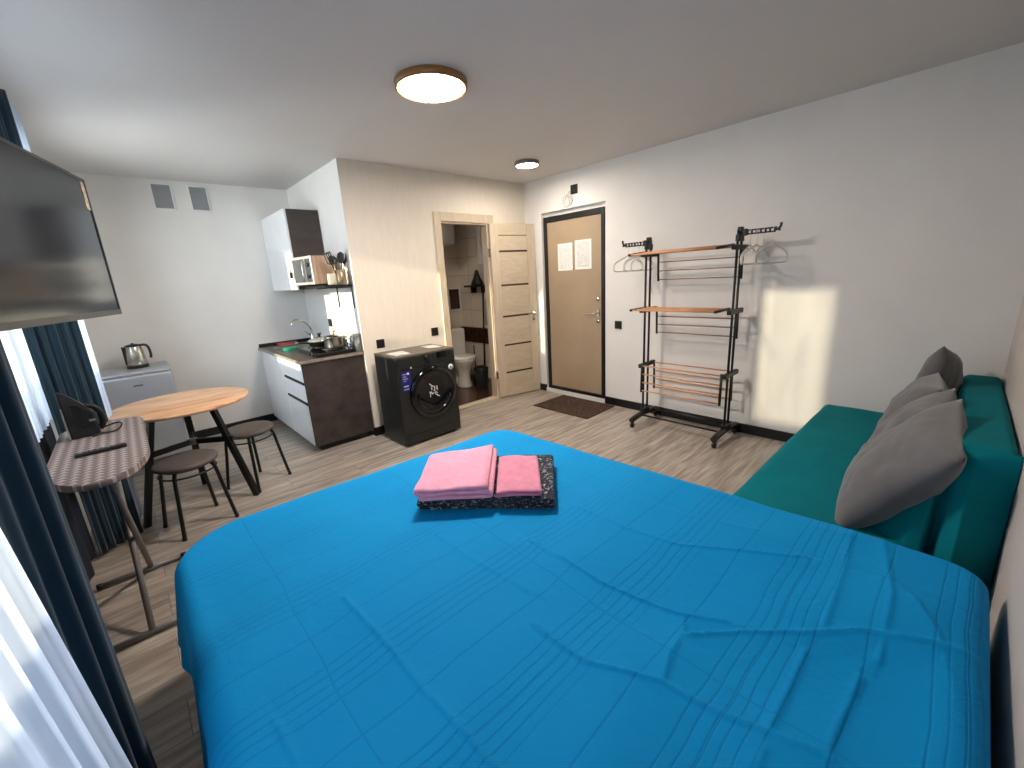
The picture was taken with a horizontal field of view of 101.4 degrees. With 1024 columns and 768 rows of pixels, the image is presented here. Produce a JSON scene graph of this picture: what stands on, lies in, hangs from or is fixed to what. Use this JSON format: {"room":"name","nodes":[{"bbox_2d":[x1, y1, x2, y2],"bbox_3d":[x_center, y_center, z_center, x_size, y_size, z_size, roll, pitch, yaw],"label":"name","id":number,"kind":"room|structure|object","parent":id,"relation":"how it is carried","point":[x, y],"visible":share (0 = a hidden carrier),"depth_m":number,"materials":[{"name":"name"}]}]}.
{"room":"studio apartment","nodes":[
{"label":"studio apartment","id":0,"kind":"room"},
{"bbox_2d":[49,419,90,535],"bbox_3d":[-2.084,-0.068,1.559,0.120,2.500,5.698,-16,19,-40],"label":"wall","id":1,"kind":"structure","parent":0,"point":[53,426],"depth_m":2.65,"materials":[{"name":"paint"}]},
{"bbox_2d":[0,137,121,331],"bbox_3d":[-1.692,-0.481,1.383,0.233,0.567,0.970,-10,16,-25],"label":"television","id":2,"kind":"object","parent":1,"relation":"attached to","point":[54,268],"visible":1,"depth_m":1.43,"materials":[{"name":"black plastic"}]},
{"bbox_3d":[-2.633,-0.466,2.082,0.120,1.430,2.490,-16,19,-40],"label":"window","id":3,"kind":"structure","parent":1,"relation":"in","visible":0},
{"bbox_2d":[39,422,95,581],"bbox_3d":[-1.893,0.718,1.736,0.030,0.810,1.800,-16,19,-40],"label":"curtain","id":4,"kind":"object","parent":3,"relation":"hanging from","point":[70,505],"visible":0.19,"depth_m":2.20,"materials":[{"name":"fabric"}]},
{"bbox_2d":[70,172,462,430],"bbox_3d":[-2.375,-0.935,4.982,4.490,2.500,0.120,-16,19,-40],"label":"wall","id":5,"kind":"structure","parent":0,"point":[195,288],"depth_m":4.19,"materials":[{"name":"paint"}]},
{"bbox_2d":[148,182,176,210],"bbox_3d":[-3.251,-1.745,3.901,0.166,0.235,0.010,-16,19,-40],"label":"air vent","id":6,"kind":"object","parent":5,"relation":"in","point":[162,196],"visible":1,"depth_m":3.90,"materials":[{"name":"white plastic"}]},
{"bbox_2d":[186,185,211,211],"bbox_3d":[-3.046,-1.804,4.082,0.164,0.235,0.010,-16,19,-40],"label":"air vent","id":7,"kind":"object","parent":5,"relation":"in","point":[198,196],"visible":1,"depth_m":4.08,"materials":[{"name":"white plastic"}]},
{"bbox_2d":[195,413,277,437],"bbox_3d":[-3.265,0.530,4.348,1.510,0.085,0.014,-16,19,-40],"label":"baseboard","id":8,"kind":"structure","parent":5,"relation":"attached to","point":[212,431],"depth_m":4.53,"materials":[{"name":"black plastic"}]},
{"bbox_2d":[441,224,454,245],"bbox_3d":[-0.977,-2.111,5.683,0.380,0.665,0.380,-16,19,-40],"label":"water heater","id":9,"kind":"object","parent":5,"relation":"attached to","point":[448,235],"visible":0.3,"depth_m":5.58,"materials":[{"name":"white plastic"}]},
{"bbox_2d":[447,287,461,310],"bbox_3d":[-0.857,-1.263,6.247,0.220,0.330,0.020,-16,19,-40],"label":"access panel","id":10,"kind":"object","parent":5,"relation":"attached to","point":[454,297],"visible":1,"depth_m":6.25,"materials":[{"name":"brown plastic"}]},
{"bbox_2d":[286,158,374,433],"bbox_3d":[-1.901,-0.821,4.433,0.100,2.500,1.346,-16,19,-40],"label":"wall","id":11,"kind":"structure","parent":0,"point":[316,191],"depth_m":4.08,"materials":[{"name":"paint"}]},
{"bbox_2d":[260,208,328,290],"bbox_3d":[-2.254,-1.352,4.339,0.310,0.734,0.842,-16,19,-40],"label":"upper cabinet","id":12,"kind":"object","parent":11,"relation":"attached to","point":[287,233],"visible":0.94,"depth_m":4.06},
{"bbox_2d":[305,284,354,307],"bbox_3d":[-1.722,-0.823,3.963,0.240,0.218,0.568,-16,19,-40],"label":"wall shelf","id":13,"kind":"object","parent":11,"relation":"attached to","point":[338,285],"visible":0.99,"depth_m":3.80,"materials":[{"name":"black metal"}]},
{"bbox_2d":[291,256,335,286],"bbox_3d":[-1.863,-1.056,3.933,0.345,0.262,0.273,8,18,37],"label":"microwave","id":14,"kind":"object","parent":13,"relation":"on","point":[308,270],"visible":0.95,"depth_m":3.82,"materials":[{"name":"silver metal"}]},
{"bbox_2d":[327,273,336,284],"bbox_3d":[-1.608,-0.938,3.751,0.080,0.096,0.080,-16,19,-40],"label":"storage jar","id":15,"kind":"object","parent":13,"relation":"on","point":[332,280],"visible":1,"depth_m":3.72,"materials":[{"name":"beige ceramic"}]},
{"bbox_2d":[335,269,346,283],"bbox_3d":[-1.544,-0.967,3.784,0.092,0.127,0.092,-16,19,-40],"label":"utensil holder","id":16,"kind":"object","parent":13,"relation":"on","point":[341,277],"visible":0.91,"depth_m":3.75,"materials":[{"name":"beige metal"}]},
{"bbox_2d":[323,251,335,273],"bbox_3d":[-1.595,-1.031,3.712,0.113,0.273,0.044,-9,16,-22],"label":"spoon","id":17,"kind":"object","parent":16,"relation":"in","point":[326,253],"visible":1,"depth_m":3.69,"materials":[{"name":"black plastic"}]},
{"bbox_2d":[329,256,336,269],"bbox_3d":[-1.596,-1.032,3.786,0.085,0.237,0.033,-2,15,7],"label":"ladle","id":18,"kind":"object","parent":16,"relation":"in","point":[334,258],"visible":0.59,"depth_m":3.76,"materials":[{"name":"black plastic"}]},
{"bbox_2d":[337,252,344,268],"bbox_3d":[-1.524,-1.046,3.759,0.071,0.267,0.015,-2,15,6],"label":"serving spoon","id":19,"kind":"object","parent":16,"relation":"in","point":[340,256],"visible":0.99,"depth_m":3.74,"materials":[{"name":"black plastic"}]},
{"bbox_2d":[336,158,524,427],"bbox_3d":[-0.639,-0.936,4.595,2.207,2.500,0.100,-16,19,-40],"label":"wall","id":20,"kind":"structure","parent":0,"point":[388,209],"depth_m":4.07,"materials":[{"name":"beige paint"}]},
{"bbox_2d":[376,425,384,435],"bbox_3d":[-1.013,0.377,4.430,0.917,0.085,0.014,-16,19,-40],"label":"baseboard","id":21,"kind":"structure","parent":20,"relation":"attached to","point":[380,430],"depth_m":4.16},
{"bbox_2d":[376,339,384,347],"bbox_3d":[-1.265,-0.389,4.038,0.082,0.082,0.012,-16,19,-40],"label":"wall socket","id":22,"kind":"object","parent":20,"relation":"attached to","point":[380,343],"visible":1,"depth_m":4.03,"materials":[{"name":"black plastic"}]},
{"bbox_2d":[431,327,438,335],"bbox_3d":[-0.815,-0.554,4.428,0.082,0.082,0.012,-16,19,-40],"label":"light switch","id":23,"kind":"object","parent":20,"relation":"attached to","point":[434,331],"visible":1,"depth_m":4.42,"materials":[{"name":"black plastic"}]},
{"bbox_2d":[432,211,539,409],"bbox_3d":[-0.257,-0.843,4.896,1.296,2.125,0.225,-13,17,-32],"label":"door","id":24,"kind":"structure","parent":20,"relation":"in","point":[508,250],"depth_m":4.98,"materials":[{"name":"beige wood"}]},
{"bbox_2d":[90,374,785,767],"bbox_3d":[-0.793,0.847,2.960,5.800,0.126,5.758,-16,19,-40],"label":"floor","id":25,"kind":"structure","parent":0,"point":[162,693],"depth_m":3.21,"materials":[{"name":"grey laminate"}]},
{"bbox_2d":[47,416,185,650],"bbox_3d":[-1.879,0.670,2.049,1.066,0.794,0.376,11,20,43],"label":"ironing board","id":26,"kind":"object","parent":25,"relation":"on","point":[69,474],"visible":0.8,"depth_m":1.86,"materials":[{"name":"grey fabric"}]},
{"bbox_2d":[54,393,122,440],"bbox_3d":[-2.108,0.139,2.092,0.210,0.235,0.140,-16,19,-40],"label":"iron","id":27,"kind":"object","parent":26,"relation":"on","point":[80,421],"visible":1,"depth_m":2.06,"materials":[{"name":"black metal"}]},
{"bbox_2d":[74,442,126,457],"bbox_3d":[-1.830,0.293,1.868,0.170,0.018,0.043,-16,19,-40],"label":"remote control","id":28,"kind":"object","parent":26,"relation":"on","point":[123,444],"visible":1,"depth_m":1.85,"materials":[{"name":"black plastic"}]},
{"bbox_2d":[99,361,191,461],"bbox_3d":[-3.307,0.277,3.806,0.476,0.850,0.571,-16,19,-40],"label":"fridge","id":29,"kind":"object","parent":25,"relation":"on","point":[123,386],"visible":0.41,"depth_m":3.61,"materials":[{"name":"silver metal"}]},
{"bbox_2d":[121,343,152,368],"bbox_3d":[-3.345,-0.256,3.730,0.173,0.220,0.156,-2,15,6],"label":"electric kettle","id":30,"kind":"object","parent":29,"relation":"on","point":[134,356],"visible":1,"depth_m":3.69,"materials":[{"name":"silver metal"}]},
{"bbox_2d":[108,387,259,528],"bbox_3d":[-2.237,0.484,2.962,0.780,0.750,0.780,-16,19,-40],"label":"round table","id":31,"kind":"object","parent":25,"relation":"on","point":[185,404],"visible":0.91,"depth_m":2.85,"materials":[{"name":"brown wood"}]},
{"bbox_2d":[150,448,238,541],"bbox_3d":[-2.061,0.688,2.713,0.343,0.460,0.343,7,18,35],"label":"round stool","id":32,"kind":"object","parent":25,"relation":"on","point":[186,461],"visible":1,"depth_m":2.63,"materials":[{"name":"brown"}]},
{"bbox_2d":[224,420,291,492],"bbox_3d":[-1.998,0.546,3.248,0.343,0.460,0.343,0,15,14],"label":"round stool","id":33,"kind":"object","parent":25,"relation":"on","point":[247,430],"visible":0.83,"depth_m":3.16,"materials":[{"name":"brown"}]},
{"bbox_2d":[261,351,373,449],"bbox_3d":[-2.070,0.068,4.395,0.563,0.820,1.425,-16,19,-40],"label":"base cabinet","id":34,"kind":"object","parent":25,"relation":"on","point":[328,403],"visible":0.91,"depth_m":3.91,"materials":[{"name":"wood"}]},
{"bbox_2d":[258,338,363,364],"bbox_3d":[-2.094,-0.358,4.274,0.575,0.064,1.442,-16,19,-40],"label":"countertop","id":35,"kind":"structure","parent":34,"relation":"on","point":[294,356],"depth_m":3.92,"materials":[{"name":"grey laminate"}]},
{"bbox_2d":[277,341,297,345],"bbox_3d":[-2.537,-0.461,4.740,0.200,0.020,0.095,-16,19,-40],"label":"tray","id":36,"kind":"object","parent":35,"relation":"on","point":[290,342],"visible":0.76,"depth_m":4.70,"materials":[{"name":"plastic"}]},
{"bbox_2d":[282,346,296,351],"bbox_3d":[-2.248,-0.355,4.239,0.144,0.032,0.099,-16,19,-40],"label":"sponge","id":37,"kind":"object","parent":35,"relation":"on","point":[292,348],"visible":0.97,"depth_m":4.21,"materials":[{"name":"green plastic"}]},
{"bbox_2d":[273,344,308,349],"bbox_3d":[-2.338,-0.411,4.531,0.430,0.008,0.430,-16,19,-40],"label":"sink","id":38,"kind":"object","parent":35,"relation":"in","point":[287,345],"visible":0.5,"depth_m":4.54,"materials":[{"name":"metal"}]},
{"bbox_2d":[291,319,314,338],"bbox_3d":[-2.327,-0.589,4.672,0.234,0.276,0.056,-16,19,-40],"label":"tap","id":39,"kind":"object","parent":35,"relation":"on","point":[305,322],"visible":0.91,"depth_m":4.69,"materials":[{"name":"silver metal"}]},
{"bbox_2d":[297,346,355,357],"bbox_3d":[-1.768,-0.331,4.011,0.402,0.046,0.545,-16,19,-40],"label":"cooktop","id":40,"kind":"object","parent":35,"relation":"in","point":[317,352],"visible":0.65,"depth_m":3.86,"materials":[{"name":"black glass"}]},
{"bbox_2d":[293,333,324,346],"bbox_3d":[-1.916,-0.424,4.051,0.353,0.130,0.236,-16,19,-40],"label":"frying pan","id":41,"kind":"object","parent":40,"relation":"on","point":[314,342],"visible":0.7,"depth_m":4.01,"materials":[{"name":"black metal"}]},
{"bbox_2d":[320,330,348,348],"bbox_3d":[-1.667,-0.425,3.938,0.224,0.160,0.200,-4,14,-2],"label":"saucepan","id":42,"kind":"object","parent":40,"relation":"on","point":[331,341],"visible":0.98,"depth_m":3.87,"materials":[{"name":"metal"}]},
{"bbox_2d":[344,338,354,347],"bbox_3d":[-1.518,-0.385,3.938,0.076,0.084,0.095,-2,15,4],"label":"mug","id":43,"kind":"object","parent":40,"relation":"on","point":[350,341],"visible":0.88,"depth_m":3.92,"materials":[{"name":"silver metal"}]},
{"bbox_2d":[353,333,361,351],"bbox_3d":[-1.449,-0.391,3.928,0.062,0.168,0.062,-16,19,-40],"label":"canister","id":44,"kind":"object","parent":35,"relation":"on","point":[356,336],"visible":1,"depth_m":3.91,"materials":[{"name":"grey metal"}]},
{"bbox_2d":[374,344,460,445],"bbox_3d":[-0.882,0.088,4.019,0.611,0.834,0.459,-16,19,-40],"label":"washing machine","id":45,"kind":"object","parent":25,"relation":"on","point":[418,391],"visible":0.99,"depth_m":3.85,"materials":[{"name":"metal"}]},
{"bbox_2d":[387,351,410,355],"bbox_3d":[-1.020,-0.276,3.783,0.165,0.003,0.205,-16,19,-40],"label":"leaflet","id":46,"kind":"object","parent":45,"relation":"on","point":[398,353],"visible":1,"depth_m":3.77,"materials":[{"name":"paper"}]},
{"bbox_2d":[421,345,441,347],"bbox_3d":[-0.784,-0.365,4.074,0.124,0.003,0.210,-14,18,-36],"label":"leaflet","id":47,"kind":"object","parent":45,"relation":"on","point":[427,346],"visible":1,"depth_m":4.06,"materials":[{"name":"paper"}]},
{"bbox_2d":[429,384,439,396],"bbox_3d":[-0.719,0.056,3.878,0.111,0.143,0.003,-16,19,-40],"label":"print","id":48,"kind":"object","parent":45,"relation":"attached to","point":[434,389],"depth_m":3.89,"materials":[{"name":"white plastic"}]},
{"bbox_2d":[451,327,476,387],"bbox_3d":[-0.723,-0.371,5.832,0.372,0.786,0.652,-11,16,-27],"label":"toilet","id":49,"kind":"object","parent":25,"relation":"on","point":[464,361],"visible":0.76,"depth_m":5.75,"materials":[{"name":"ceramic"}]},
{"bbox_2d":[473,345,475,383],"bbox_3d":[-0.517,-0.279,5.912,0.096,0.544,0.096,-16,19,-40],"label":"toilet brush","id":50,"kind":"object","parent":25,"relation":"on","point":[474,380],"visible":0.41,"depth_m":5.91,"materials":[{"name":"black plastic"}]},
{"bbox_2d":[473,365,487,386],"bbox_3d":[-0.418,-0.114,5.761,0.204,0.290,0.204,-16,19,-40],"label":"waste bin","id":51,"kind":"object","parent":25,"relation":"on","point":[481,371],"visible":1,"depth_m":5.69,"materials":[{"name":"black plastic"}]},
{"bbox_2d":[482,293,488,378],"bbox_3d":[-0.413,-0.686,5.961,0.150,1.294,0.109,-10,16,-24],"label":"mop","id":52,"kind":"object","parent":25,"relation":"on","point":[484,311],"visible":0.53,"depth_m":5.91,"materials":[{"name":"black plastic"}]},
{"bbox_2d":[533,395,614,418],"bbox_3d":[0.697,0.246,4.701,0.530,0.010,0.765,-16,19,-40],"label":"doormat","id":53,"kind":"object","parent":25,"relation":"on","point":[578,407],"visible":1,"depth_m":4.67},
{"bbox_2d":[622,222,782,447],"bbox_3d":[1.470,-0.396,3.598,0.597,1.715,1.306,-16,19,-40],"label":"drying rack","id":54,"kind":"object","parent":25,"relation":"on","point":[741,232],"visible":1,"depth_m":3.56,"materials":[{"name":"black metal"}]},
{"bbox_2d":[613,244,641,271],"bbox_3d":[1.077,-1.169,3.881,0.421,0.252,0.012,-14,18,-35],"label":"clothes hanger","id":55,"kind":"object","parent":54,"relation":"hanging from","point":[627,244],"visible":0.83,"depth_m":3.84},
{"bbox_2d":[623,243,642,271],"bbox_3d":[1.114,-1.161,3.842,0.012,0.252,0.421,9,19,39],"label":"clothes hanger","id":56,"kind":"object","parent":54,"relation":"hanging from","point":[633,243],"visible":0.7,"depth_m":3.83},
{"bbox_2d":[624,242,651,271],"bbox_3d":[1.150,-1.153,3.803,0.421,0.252,0.012,-14,18,-35],"label":"clothes hanger","id":57,"kind":"object","parent":54,"relation":"hanging from","point":[638,242],"visible":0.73,"depth_m":3.74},
{"bbox_2d":[630,242,652,270],"bbox_3d":[1.175,-1.148,3.777,0.011,0.252,0.421,11,20,43],"label":"clothes hanger","id":58,"kind":"object","parent":54,"relation":"hanging from","point":[642,242],"visible":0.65,"depth_m":3.74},
{"bbox_2d":[740,230,756,264],"bbox_3d":[1.779,-1.022,3.134,0.012,0.252,0.421,10,20,42],"label":"clothes hanger","id":59,"kind":"object","parent":54,"relation":"hanging from","point":[750,245],"visible":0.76,"depth_m":3.10,"materials":[{"name":"grey metal"}]},
{"bbox_2d":[741,229,767,264],"bbox_3d":[1.809,-1.015,3.103,0.421,0.252,0.012,-14,18,-35],"label":"clothes hanger","id":60,"kind":"object","parent":54,"relation":"hanging from","point":[742,263],"visible":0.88,"depth_m":3.07,"materials":[{"name":"grey metal"}]},
{"bbox_2d":[754,228,768,263],"bbox_3d":[1.839,-1.009,3.071,0.012,0.252,0.421,10,19,41],"label":"clothes hanger","id":61,"kind":"object","parent":54,"relation":"hanging from","point":[763,244],"visible":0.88,"depth_m":3.05,"materials":[{"name":"grey metal"}]},
{"bbox_2d":[755,227,787,263],"bbox_3d":[1.882,-0.999,3.025,0.421,0.252,0.012,-12,17,-29],"label":"clothes hanger","id":62,"kind":"object","parent":54,"relation":"hanging from","point":[780,247],"visible":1,"depth_m":3.03,"materials":[{"name":"grey metal"}]},
{"bbox_2d":[733,375,1023,591],"bbox_3d":[1.942,0.397,2.241,1.977,0.806,0.846,-16,19,-40],"label":"sofa","id":63,"kind":"object","parent":25,"relation":"on","point":[964,525],"visible":0.49,"depth_m":1.63,"materials":[{"name":"teal fabric"}]},
{"bbox_2d":[835,399,967,528],"bbox_3d":[1.602,0.338,1.737,0.624,0.491,0.357,-16,19,-40],"label":"cushion","id":64,"kind":"object","parent":63,"relation":"on","point":[914,461],"visible":0.95,"depth_m":1.59,"materials":[{"name":"grey fabric"}]},
{"bbox_2d":[857,388,956,453],"bbox_3d":[1.857,0.265,1.981,0.522,0.452,0.300,-13,18,-34],"label":"cushion","id":65,"kind":"object","parent":63,"relation":"on","point":[907,411],"visible":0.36,"depth_m":1.92,"materials":[{"name":"grey fabric"}]},
{"bbox_2d":[876,373,948,427],"bbox_3d":[2.121,0.181,2.227,0.503,0.448,0.270,-16,19,-40],"label":"cushion","id":66,"kind":"object","parent":63,"relation":"on","point":[926,385],"visible":0.37,"depth_m":2.15,"materials":[{"name":"grey fabric"}]},
{"bbox_2d":[915,346,962,395],"bbox_3d":[2.484,0.027,2.460,0.526,0.555,0.188,-14,18,-35],"label":"cushion","id":67,"kind":"object","parent":63,"relation":"on","point":[948,364],"visible":0.42,"depth_m":2.33,"materials":[{"name":"grey fabric"}]},
{"bbox_3d":[0.074,0.867,1.428,1.580,0.515,1.915,-16,19,-40],"label":"double bed","id":68,"kind":"object","parent":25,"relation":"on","visible":0},
{"bbox_2d":[174,430,990,767],"bbox_3d":[0.034,0.705,1.456,1.845,0.343,2.152,-16,19,-40],"label":"bedspread","id":69,"kind":"object","parent":68,"relation":"on","point":[643,618],"visible":0.89,"depth_m":1.08,"materials":[{"name":"blue fabric"}]},
{"bbox_2d":[417,455,554,509],"bbox_3d":[-0.093,0.422,1.863,0.557,0.053,0.420,-2,15,5],"label":"linens","id":70,"kind":"object","parent":69,"relation":"on","point":[546,500],"visible":0.34,"depth_m":1.67,"materials":[{"name":"fabric"}]},
{"bbox_2d":[413,444,496,500],"bbox_3d":[-0.230,0.376,1.852,0.315,0.060,0.430,-3,14,1],"label":"folded towel","id":71,"kind":"object","parent":70,"relation":"on","point":[468,473],"visible":1,"depth_m":1.74,"materials":[{"name":"pink fabric"}]},
{"bbox_2d":[496,455,541,497],"bbox_3d":[0.030,0.387,1.807,0.180,0.033,0.340,-3,14,1],"label":"folded towel","id":72,"kind":"object","parent":70,"relation":"on","point":[518,475],"visible":1,"depth_m":1.76,"materials":[{"name":"pink fabric"}]},
{"bbox_2d":[0,0,1023,189],"bbox_3d":[-0.558,-1.808,2.643,4.490,0.150,5.698,-16,19,-40],"label":"ceiling","id":73,"kind":"structure","parent":0,"point":[247,93],"depth_m":2.19,"materials":[{"name":"paint"}]},
{"bbox_2d":[0,528,131,767],"bbox_3d":[-0.449,0.170,0.290,0.023,2.430,1.280,-16,19,-40],"label":"sheer curtain","id":74,"kind":"object","parent":73,"relation":"hanging from","point":[50,717],"visible":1,"depth_m":0.53,"materials":[{"name":"white fabric"}]},
{"bbox_2d":[394,64,467,102],"bbox_3d":[-0.440,-1.625,2.284,0.392,0.038,0.392,-16,19,-40],"label":"ceiling light","id":75,"kind":"object","parent":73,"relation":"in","point":[428,83],"visible":1,"depth_m":2.23,"materials":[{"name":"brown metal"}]},
{"bbox_2d":[398,74,463,101],"bbox_3d":[-0.439,-1.613,2.287,0.362,0.009,0.362,-16,19,-40],"label":"diffuser","id":76,"kind":"object","parent":75,"relation":"attached to","point":[413,87],"depth_m":2.26,"materials":[{"name":"white plastic"}]},
{"bbox_2d":[514,158,538,168],"bbox_3d":[0.142,-2.104,4.010,0.236,0.038,0.236,-16,19,-40],"label":"ceiling light","id":77,"kind":"object","parent":73,"relation":"in","point":[529,163],"visible":1,"depth_m":3.95,"materials":[{"name":"white plastic"}]},
{"bbox_2d":[517,163,536,167],"bbox_3d":[0.143,-2.092,4.013,0.206,0.009,0.206,-16,19,-40],"label":"diffuser","id":78,"kind":"object","parent":77,"relation":"attached to","point":[519,165],"depth_m":4.00,"materials":[{"name":"white plastic"}]},
{"bbox_3d":[-1.807,-1.246,1.111,0.100,0.027,4.742,-16,19,-40],"label":"rail","id":79,"kind":"object","parent":73,"relation":"attached to","visible":0},
{"bbox_2d":[0,329,52,441],"bbox_3d":[-2.110,-0.503,1.609,0.032,1.600,1.170,-16,19,-40],"label":"sheer curtain","id":80,"kind":"object","parent":79,"relation":"hanging from","point":[14,343],"visible":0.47,"depth_m":1.97,"materials":[{"name":"white fabric"}]},
{"bbox_2d":[0,89,143,555],"bbox_3d":[-2.439,-0.218,2.242,0.036,2.450,0.244,0,15,13],"label":"curtain","id":81,"kind":"object","parent":79,"relation":"hanging from","point":[58,351],"visible":0.41,"depth_m":2.31,"materials":[{"name":"blue fabric"}]},
{"bbox_2d":[9,103,142,518],"bbox_3d":[-2.538,-0.272,2.432,0.110,2.410,0.244,-16,19,-40],"label":"sheer curtain","id":82,"kind":"object","parent":79,"relation":"hanging from","point":[15,112],"visible":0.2,"depth_m":2.53,"materials":[{"name":"white fabric"}]},
{"bbox_2d":[0,338,156,767],"bbox_3d":[-0.912,0.091,0.700,0.035,2.450,0.395,-11,16,-27],"label":"curtain","id":83,"kind":"object","parent":79,"relation":"hanging from","point":[33,521],"visible":0.62,"depth_m":0.86,"materials":[{"name":"fabric"}]},
{"bbox_2d":[454,42,1023,433],"bbox_3d":[1.117,-0.985,4.387,0.124,2.500,5.698,-16,19,-40],"label":"wall","id":84,"kind":"structure","parent":0,"point":[899,202],"depth_m":3.05,"materials":[{"name":"paint"}]},
{"bbox_2d":[464,285,484,292],"bbox_3d":[-0.496,-1.331,5.875,0.166,0.108,0.375,-16,19,-40],"label":"shelf","id":85,"kind":"object","parent":84,"relation":"attached to","point":[473,287],"visible":0.8,"depth_m":5.82,"materials":[{"name":"black plastic"}]},
{"bbox_2d":[471,270,483,284],"bbox_3d":[-0.488,-1.474,5.808,0.144,0.200,0.225,-16,19,-40],"label":"bag","id":86,"kind":"object","parent":85,"relation":"on","point":[477,280],"visible":0.96,"depth_m":5.76,"materials":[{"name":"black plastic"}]},
{"bbox_2d":[463,326,488,343],"bbox_3d":[-0.289,-0.675,5.976,0.008,0.225,1.338,-16,19,-40],"label":"trim","id":87,"kind":"structure","parent":84,"relation":"attached to","point":[472,334],"depth_m":6.24,"materials":[{"name":"brown tile"}]},
{"bbox_2d":[475,226,482,263],"bbox_3d":[-0.416,-1.882,5.660,0.096,0.510,0.080,-16,19,-40],"label":"wall box","id":88,"kind":"object","parent":84,"relation":"attached to","point":[478,228],"visible":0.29,"depth_m":5.62,"materials":[{"name":"white plastic"}]},
{"bbox_2d":[540,383,546,390],"bbox_3d":[0.364,0.029,5.466,0.014,0.085,0.248,-16,19,-40],"label":"baseboard","id":89,"kind":"structure","parent":84,"relation":"attached to","point":[542,386],"depth_m":5.41,"materials":[{"name":"black plastic"}]},
{"bbox_2d":[543,206,604,402],"bbox_3d":[0.694,-0.853,4.808,0.103,2.082,0.890,-16,19,-40],"label":"door","id":90,"kind":"structure","parent":84,"relation":"in","point":[575,299],"depth_m":4.80,"materials":[{"name":"beige wood"}]},
{"bbox_2d":[558,242,572,270],"bbox_3d":[0.601,-1.437,4.745,0.001,0.296,0.214,-16,19,-40],"label":"paper notice","id":91,"kind":"object","parent":90,"relation":"attached to","point":[565,258],"visible":1,"depth_m":4.74,"materials":[{"name":"white paper"}]},
{"bbox_2d":[575,239,591,269],"bbox_3d":[0.773,-1.409,4.559,0.001,0.308,0.223,-16,19,-40],"label":"paper notice","id":92,"kind":"object","parent":90,"relation":"attached to","point":[583,260],"visible":1,"depth_m":4.56,"materials":[{"name":"white paper"}]},
{"bbox_2d":[570,184,577,193],"bbox_3d":[0.657,-2.071,4.455,0.013,0.092,0.092,-16,19,-40],"label":"junction box","id":93,"kind":"object","parent":84,"relation":"attached to","point":[574,188],"visible":1,"depth_m":4.45,"materials":[{"name":"black plastic"}]},
{"bbox_2d":[562,190,571,207],"bbox_3d":[0.599,-2.000,4.538,0.011,0.162,0.139,-16,19,-40],"label":"cable loop","id":94,"kind":"object","parent":93,"relation":"hanging from","point":[570,190],"visible":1,"depth_m":4.53,"materials":[{"name":"white plastic"}]},
{"bbox_2d":[615,321,621,328],"bbox_3d":[1.116,-0.621,4.406,0.013,0.082,0.082,-16,19,-40],"label":"light switch","id":95,"kind":"object","parent":84,"relation":"attached to","point":[618,324],"visible":1,"depth_m":4.40,"materials":[{"name":"black plastic"}]},
{"bbox_2d":[605,396,794,441],"bbox_3d":[2.020,0.386,3.709,0.014,0.085,2.854,-16,19,-40],"label":"baseboard","id":96,"kind":"structure","parent":84,"relation":"attached to","point":[743,428],"depth_m":3.91,"materials":[{"name":"black plastic"}]},
{"bbox_2d":[989,295,1023,767],"bbox_3d":[1.409,-0.118,0.965,4.490,2.500,0.120,-16,19,-40],"label":"wall","id":97,"kind":"structure","parent":0,"point":[1006,594],"depth_m":1.13,"materials":[{"name":"paint"}]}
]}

